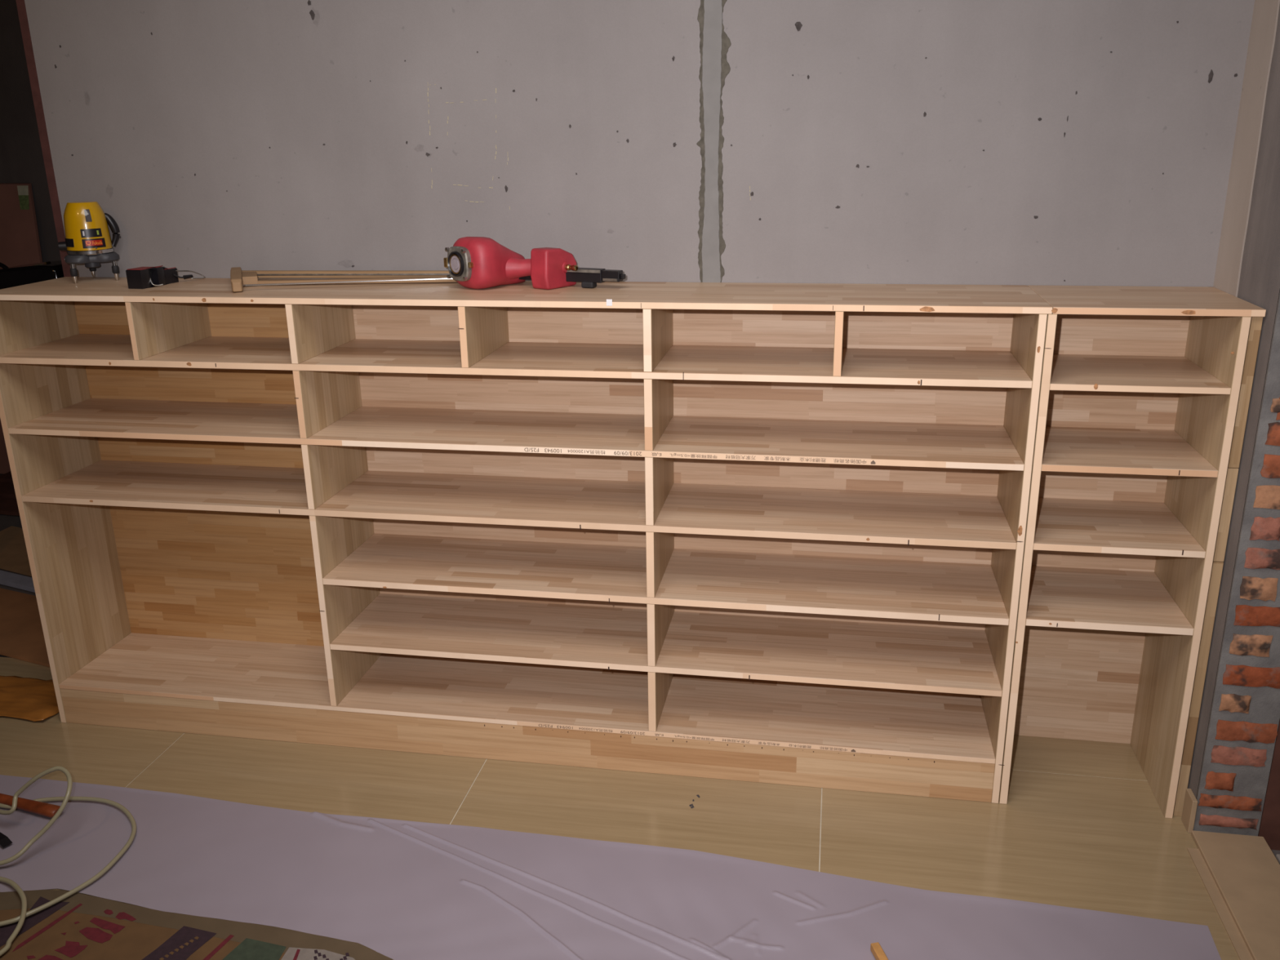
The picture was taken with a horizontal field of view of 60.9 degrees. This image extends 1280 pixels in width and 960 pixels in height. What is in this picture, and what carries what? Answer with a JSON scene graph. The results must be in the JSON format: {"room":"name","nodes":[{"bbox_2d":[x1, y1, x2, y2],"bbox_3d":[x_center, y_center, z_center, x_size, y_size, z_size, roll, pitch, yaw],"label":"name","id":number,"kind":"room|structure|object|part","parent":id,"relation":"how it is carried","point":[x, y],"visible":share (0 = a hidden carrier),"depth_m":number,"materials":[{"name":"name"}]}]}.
{"room":"room under renovation","nodes":[
{"label":"room under renovation","id":0,"kind":"room"},
{"bbox_2d":[0,0,61,262],"bbox_3d":[-0.149,-1.351,4.746,8.535,2.800,0.100,2,18,10],"label":"wall","id":1,"kind":"structure","parent":0,"point":[21,157],"depth_m":5.11,"materials":[{"name":"concrete"}]},
{"bbox_2d":[0,473,1239,959],"bbox_3d":[-1.890,0.975,2.247,6.140,0.050,6.600,2,18,10],"label":"floor","id":2,"kind":"structure","parent":0,"point":[1082,824],"depth_m":2.64,"materials":[{"name":"tile"}]},
{"bbox_2d":[0,471,13,483],"bbox_3d":[-2.186,0.045,4.995,1.766,0.040,0.130,4,18,14],"label":"plank","id":3,"kind":"object","parent":2,"relation":"on","point":[6,477],"visible":0.12,"depth_m":5.14,"materials":[{"name":"brown wood"}]},
{"bbox_2d":[0,525,31,576],"bbox_3d":[-2.088,0.330,4.154,1.397,0.014,0.306,8,20,26],"label":"plywood offcut","id":4,"kind":"object","parent":2,"relation":"on","point":[14,557],"visible":0.18,"depth_m":4.29,"materials":[{"name":"brown wood"}]},
{"bbox_2d":[0,569,35,592],"bbox_3d":[-2.174,0.390,3.964,1.419,0.018,0.063,8,20,25],"label":"strip","id":5,"kind":"object","parent":2,"relation":"on","point":[8,579],"visible":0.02,"depth_m":4.00,"materials":[{"name":"grey metal"}]},
{"bbox_2d":[0,182,42,473],"bbox_3d":[-3.290,-0.730,5.304,1.100,1.366,0.276,2,18,10],"label":"leaning plywood","id":6,"kind":"object","parent":2,"relation":"on","point":[20,243],"visible":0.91,"depth_m":5.18,"materials":[{"name":"brown wood"}]},
{"bbox_2d":[0,587,50,667],"bbox_3d":[-2.171,0.476,3.711,1.377,0.011,0.354,7,19,23],"label":"board","id":7,"kind":"object","parent":2,"relation":"on","point":[21,633],"visible":0.17,"depth_m":3.62,"materials":[{"name":"brown wood"}]},
{"bbox_2d":[0,675,59,721],"bbox_3d":[-2.061,0.623,3.235,0.841,0.014,0.237,2,18,10],"label":"sheet","id":8,"kind":"object","parent":2,"relation":"on","point":[34,700],"visible":0.73,"depth_m":3.18,"materials":[{"name":"wood"}]},
{"bbox_2d":[0,889,391,959],"bbox_3d":[-1.546,1.017,2.013,2.300,0.004,0.855,2,18,10],"label":"cardboard","id":9,"kind":"object","parent":2,"relation":"on","point":[78,926],"visible":0.99,"depth_m":2.23,"materials":[{"name":"brown cardboard"}]},
{"bbox_2d":[0,896,69,946],"bbox_3d":[-1.298,0.934,2.254,0.117,0.001,0.213,2,18,10],"label":"print","id":10,"kind":"object","parent":9,"relation":"on","point":[6,931],"depth_m":2.29},
{"bbox_2d":[142,925,217,959],"bbox_3d":[-0.932,0.943,2.207,0.111,0.001,0.109,2,18,10],"label":"print","id":11,"kind":"object","parent":9,"relation":"on","point":[184,934],"depth_m":2.21},
{"bbox_2d":[222,937,285,959],"bbox_3d":[-0.772,0.948,2.185,0.114,0.001,0.070,2,18,10],"label":"print","id":12,"kind":"object","parent":9,"relation":"on","point":[250,948],"depth_m":2.19},
{"bbox_2d":[280,946,355,959],"bbox_3d":[-0.633,0.952,2.166,0.157,0.001,0.049,2,18,10],"label":"print","id":13,"kind":"object","parent":9,"relation":"on","point":[304,953],"depth_m":2.18},
{"bbox_2d":[0,276,1053,803],"bbox_3d":[-0.356,0.108,2.821,2.544,1.206,0.336,2,18,10],"label":"shelving unit","id":14,"kind":"object","parent":2,"relation":"on","point":[771,533],"visible":1,"depth_m":2.80,"materials":[{"name":"brown wood"}]},
{"bbox_3d":[-1.600,0.068,3.039,0.017,1.185,0.336,2,18,10],"label":"panel","id":15,"kind":"part","parent":14,"relation":"part of","materials":[{"name":"brown wood"}]},
{"bbox_2d":[57,201,119,283],"bbox_3d":[-1.459,-0.629,2.881,0.133,0.204,0.133,6,19,20],"label":"laser level","id":16,"kind":"object","parent":14,"relation":"on","point":[87,242],"visible":1,"depth_m":2.85,"materials":[{"name":"yellow plastic"}]},
{"bbox_3d":[-1.518,-0.616,2.868,0.020,0.025,0.025,-8,19,-21],"label":"adjusting knob","id":17,"kind":"part","parent":16,"relation":"part of","materials":[{"name":"black plastic"}]},
{"bbox_3d":[-1.431,-0.645,2.841,0.050,0.021,0.009,-14,22,-35],"label":"control panel","id":18,"kind":"part","parent":16,"relation":"part of","materials":[{"name":"black plastic"}]},
{"bbox_3d":[-1.454,-0.592,2.895,0.129,0.020,0.135,2,18,10],"label":"plate","id":19,"kind":"part","parent":16,"relation":"part of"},
{"bbox_3d":[-1.408,-0.667,2.905,0.036,0.089,0.022,-10,20,-26],"label":"carry handle","id":20,"kind":"part","parent":16,"relation":"part of","materials":[{"name":"black plastic"}]},
{"bbox_2d":[125,265,204,288],"bbox_3d":[-1.228,-0.533,2.825,0.065,0.049,0.204,6,19,20],"label":"reel","id":21,"kind":"object","parent":14,"relation":"on","point":[140,277],"visible":1,"depth_m":2.78,"materials":[{"name":"black plastic"}]},
{"bbox_3d":[-1.163,0.010,3.115,0.814,1.135,0.005,2,18,10],"label":"panel","id":22,"kind":"part","parent":14,"relation":"part of","materials":[{"name":"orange wood"}]},
{"bbox_2d":[230,266,457,292],"bbox_3d":[-0.778,-0.504,2.733,0.664,0.032,0.258,2,18,10],"label":"clamp","id":23,"kind":"object","parent":14,"relation":"on","point":[239,277],"visible":0.81,"depth_m":2.79,"materials":[{"name":"brown wood"}]},
{"bbox_3d":[-1.028,-0.514,2.776,0.027,0.032,0.287,-7,19,-18],"label":"arm","id":24,"kind":"part","parent":23,"relation":"part of","materials":[{"name":"brown wood"}]},
{"bbox_3d":[-0.747,-0.534,2.829,0.637,0.018,0.016,1,18,7],"label":"rail","id":25,"kind":"part","parent":23,"relation":"part of","materials":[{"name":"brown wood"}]},
{"bbox_3d":[-0.718,-0.494,2.713,0.538,0.004,0.004,-3,18,-8],"label":"saw blade","id":26,"kind":"part","parent":23,"relation":"part of","materials":[{"name":"silver metal"}]},
{"bbox_3d":[-0.738,-0.530,2.807,0.603,0.004,0.005,1,18,5],"label":"tension rod","id":27,"kind":"part","parent":23,"relation":"part of","materials":[{"name":"metal"}]},
{"bbox_3d":[-0.365,-0.127,2.744,2.501,0.016,0.330,2,18,10],"label":"shelf","id":28,"kind":"part","parent":14,"relation":"part of","materials":[{"name":"brown wood"}]},
{"bbox_3d":[-0.367,-0.302,2.687,2.501,0.016,0.330,2,18,10],"label":"shelf","id":29,"kind":"part","parent":14,"relation":"part of","materials":[{"name":"brown wood"}]},
{"bbox_3d":[-0.362,0.049,2.800,2.501,0.016,0.330,2,18,10],"label":"shelf","id":30,"kind":"part","parent":14,"relation":"part of","materials":[{"name":"brown wood"}]},
{"bbox_2d":[443,236,626,289],"bbox_3d":[-0.252,-0.532,2.650,0.447,0.124,0.180,2,18,10],"label":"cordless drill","id":31,"kind":"object","parent":14,"relation":"on","point":[473,262],"visible":1,"depth_m":2.62,"materials":[{"name":"red plastic"}]},
{"bbox_2d":[519,267,626,283],"bbox_3d":[-0.184,-0.503,2.665,0.323,0.032,0.026,7,19,22],"label":"magazine","id":32,"kind":"object","parent":31,"relation":"on","point":[557,275],"depth_m":2.62,"materials":[{"name":"black plastic"}]},
{"bbox_3d":[-0.165,-0.508,2.639,0.152,0.007,0.003,7,19,22],"label":"magazine rail","id":33,"kind":"part","parent":31,"relation":"part of","materials":[{"name":"silver metal"}]},
{"bbox_3d":[-0.123,-0.474,2.642,0.032,0.015,0.026,7,19,22],"label":"latch knob","id":34,"kind":"part","parent":31,"relation":"part of","materials":[{"name":"black plastic"}]},
{"bbox_3d":[0.046,0.242,2.787,1.678,0.017,0.330,2,18,10],"label":"shelf","id":35,"kind":"part","parent":14,"relation":"part of","materials":[{"name":"brown wood"}]},
{"bbox_3d":[0.049,0.417,2.843,1.678,0.016,0.330,2,18,10],"label":"shelf","id":36,"kind":"part","parent":14,"relation":"part of","materials":[{"name":"brown wood"}]},
{"bbox_3d":[0.069,0.059,2.903,1.687,1.135,0.005,2,18,10],"label":"panel","id":37,"kind":"part","parent":14,"relation":"part of","materials":[{"name":"brown wood"}]},
{"bbox_3d":[0.879,0.167,2.611,0.017,1.185,0.336,2,18,10],"label":"panel","id":38,"kind":"part","parent":14,"relation":"part of","materials":[{"name":"brown wood"}]},
{"bbox_2d":[0,774,1221,959],"bbox_3d":[-0.778,0.908,2.304,3.838,0.009,0.754,3,18,12],"label":"sheet","id":39,"kind":"object","parent":2,"relation":"on","point":[397,889],"visible":0.96,"depth_m":2.34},
{"bbox_2d":[0,831,12,848],"bbox_3d":[-1.552,0.817,2.578,0.220,0.028,0.026,12,22,34],"label":"chisel","id":40,"kind":"object","parent":39,"relation":"on","point":[5,841],"visible":1,"depth_m":2.53,"materials":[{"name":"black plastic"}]},
{"bbox_2d":[0,793,60,817],"bbox_3d":[-1.582,0.783,2.683,0.382,0.025,0.100,5,19,19],"label":"hammer","id":41,"kind":"object","parent":39,"relation":"on","point":[44,809],"visible":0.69,"depth_m":2.63,"materials":[{"name":"brown wood"}]},
{"bbox_2d":[0,765,136,956],"bbox_3d":[-1.609,0.852,2.262,0.782,0.153,1.009,2,18,10],"label":"electrical cord","id":42,"kind":"object","parent":39,"relation":"on","point":[24,913],"visible":0.98,"depth_m":2.48,"materials":[{"name":"white plastic"}]},
{"bbox_2d":[870,942,888,959],"bbox_3d":[0.486,0.957,2.059,0.017,0.016,0.220,-4,18,-10],"label":"wood offcut","id":43,"kind":"object","parent":39,"relation":"on","point":[876,948],"visible":1,"depth_m":2.14,"materials":[{"name":"beige wood"}]},
{"bbox_2d":[999,284,1266,817],"bbox_3d":[1.089,0.169,2.572,0.429,1.200,0.336,2,18,10],"label":"shelving unit","id":44,"kind":"object","parent":2,"relation":"on","point":[1140,386],"visible":0.82,"depth_m":2.55,"materials":[{"name":"brown wood"}]},
{"bbox_3d":[0.898,0.168,2.608,0.018,1.185,0.336,2,18,10],"label":"panel","id":45,"kind":"part","parent":44,"relation":"part of","materials":[{"name":"brown wood"}]},
{"bbox_3d":[1.111,0.125,2.731,0.357,1.185,0.005,2,18,10],"label":"panel","id":46,"kind":"part","parent":44,"relation":"part of","materials":[{"name":"brown wood"}]},
{"bbox_2d":[1025,565,1194,635],"bbox_3d":[1.084,0.281,2.607,0.357,0.017,0.330,2,18,10],"label":"shelf","id":47,"kind":"object","parent":44,"relation":"attached to","point":[1125,598],"depth_m":2.57,"materials":[{"name":"brown wood"}]},
{"bbox_2d":[1033,497,1205,558],"bbox_3d":[1.081,0.106,2.551,0.357,0.016,0.330,2,18,10],"label":"shelf","id":48,"kind":"object","parent":44,"relation":"attached to","point":[1134,526],"depth_m":2.51,"materials":[{"name":"brown wood"}]},
{"bbox_2d":[1041,426,1217,477],"bbox_3d":[1.079,-0.069,2.494,0.357,0.016,0.330,2,18,10],"label":"shelf","id":49,"kind":"object","parent":44,"relation":"attached to","point":[1162,451],"depth_m":2.45,"materials":[{"name":"brown wood"}]},
{"bbox_2d":[1049,354,1231,394],"bbox_3d":[1.076,-0.241,2.439,0.357,0.014,0.330,2,18,10],"label":"shelf","id":50,"kind":"object","parent":44,"relation":"attached to","point":[1135,373],"depth_m":2.38,"materials":[{"name":"brown wood"}]},
{"bbox_3d":[1.267,0.183,2.544,0.017,1.185,0.336,2,18,10],"label":"panel","id":51,"kind":"part","parent":44,"relation":"part of","materials":[{"name":"brown wood"}]},
{"bbox_2d":[1173,316,1262,816],"bbox_3d":[1.268,0.225,2.414,0.021,1.184,0.043,2,18,10],"label":"panel","id":52,"kind":"object","parent":2,"relation":"on","point":[1255,326],"visible":0.65,"depth_m":2.37,"materials":[{"name":"beige wood"}]},
{"bbox_3d":[-2.136,-0.116,3.775,0.950,1.020,0.400,2,18,10],"label":"trestle table","id":53,"kind":"object","parent":2,"relation":"on","visible":0},
{"bbox_2d":[0,260,63,289],"bbox_3d":[-1.976,-0.654,3.547,0.331,0.138,0.205,2,18,10],"label":"tool case","id":54,"kind":"object","parent":53,"relation":"on","point":[15,276],"visible":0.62,"depth_m":3.44,"materials":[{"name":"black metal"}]},
{"bbox_3d":[-2.086,-0.686,3.495,0.130,0.043,0.014,2,18,10],"label":"carry handle","id":55,"kind":"part","parent":54,"relation":"part of","materials":[{"name":"black plastic"}]},
{"bbox_2d":[24,0,1254,286],"bbox_3d":[-0.042,-0.715,2.761,3.080,2.800,0.163,2,18,10],"label":"wall","id":56,"kind":"structure","parent":0,"point":[948,142],"depth_m":2.62,"materials":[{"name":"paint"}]},
{"bbox_2d":[15,0,71,276],"bbox_3d":[-1.570,-0.776,3.025,0.024,2.800,0.162,2,18,10],"label":"trim","id":57,"kind":"structure","parent":56,"relation":"attached to","point":[20,4],"depth_m":2.89,"materials":[{"name":"brown wood"}]},
{"bbox_2d":[1187,0,1279,835],"bbox_3d":[1.355,-0.574,2.254,0.144,2.800,0.392,2,18,10],"label":"wall","id":58,"kind":"structure","parent":0,"point":[1239,714],"depth_m":2.33,"materials":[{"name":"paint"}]},
{"bbox_2d":[1181,788,1197,832],"bbox_3d":[1.274,0.767,2.525,0.011,0.085,0.053,2,18,10],"label":"baseboard","id":59,"kind":"structure","parent":58,"relation":"attached to","point":[1190,803],"depth_m":2.51,"materials":[{"name":"beige wood"}]},
{"bbox_2d":[1186,848,1253,959],"bbox_3d":[1.157,0.989,1.972,0.024,0.003,1.035,2,18,10],"label":"trim","id":60,"kind":"structure","parent":58,"relation":"attached to","point":[1241,948],"depth_m":2.27,"materials":[{"name":"beige wood"}]},
{"bbox_2d":[1257,719,1279,850],"bbox_3d":[1.435,-0.175,2.202,0.058,2.130,0.060,2,18,10],"label":"trim","id":61,"kind":"structure","parent":58,"relation":"attached to","point":[1269,826],"depth_m":2.47,"materials":[{"name":"brown wood"}]},
{"bbox_2d":[1191,830,1279,959],"bbox_3d":[1.249,0.980,1.982,0.154,0.012,1.093,2,18,10],"label":"floor","id":62,"kind":"structure","parent":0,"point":[1245,870],"depth_m":2.33,"materials":[{"name":"beige wood"}]},
{"bbox_2d":[1271,849,1279,857],"bbox_3d":[2.165,1.462,0.637,2.160,0.050,4.697,2,18,10],"label":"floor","id":63,"kind":"structure","parent":0,"point":[1275,852],"depth_m":2.49,"materials":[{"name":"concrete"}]},
{"bbox_2d":[1275,853,1279,863],"bbox_3d":[1.607,0.920,2.221,0.440,0.030,0.400,2,18,10],"label":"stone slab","id":64,"kind":"object","parent":63,"relation":"on","point":[1277,855],"visible":0.46,"depth_m":2.43,"materials":[{"name":"grey stone"}]}
]}

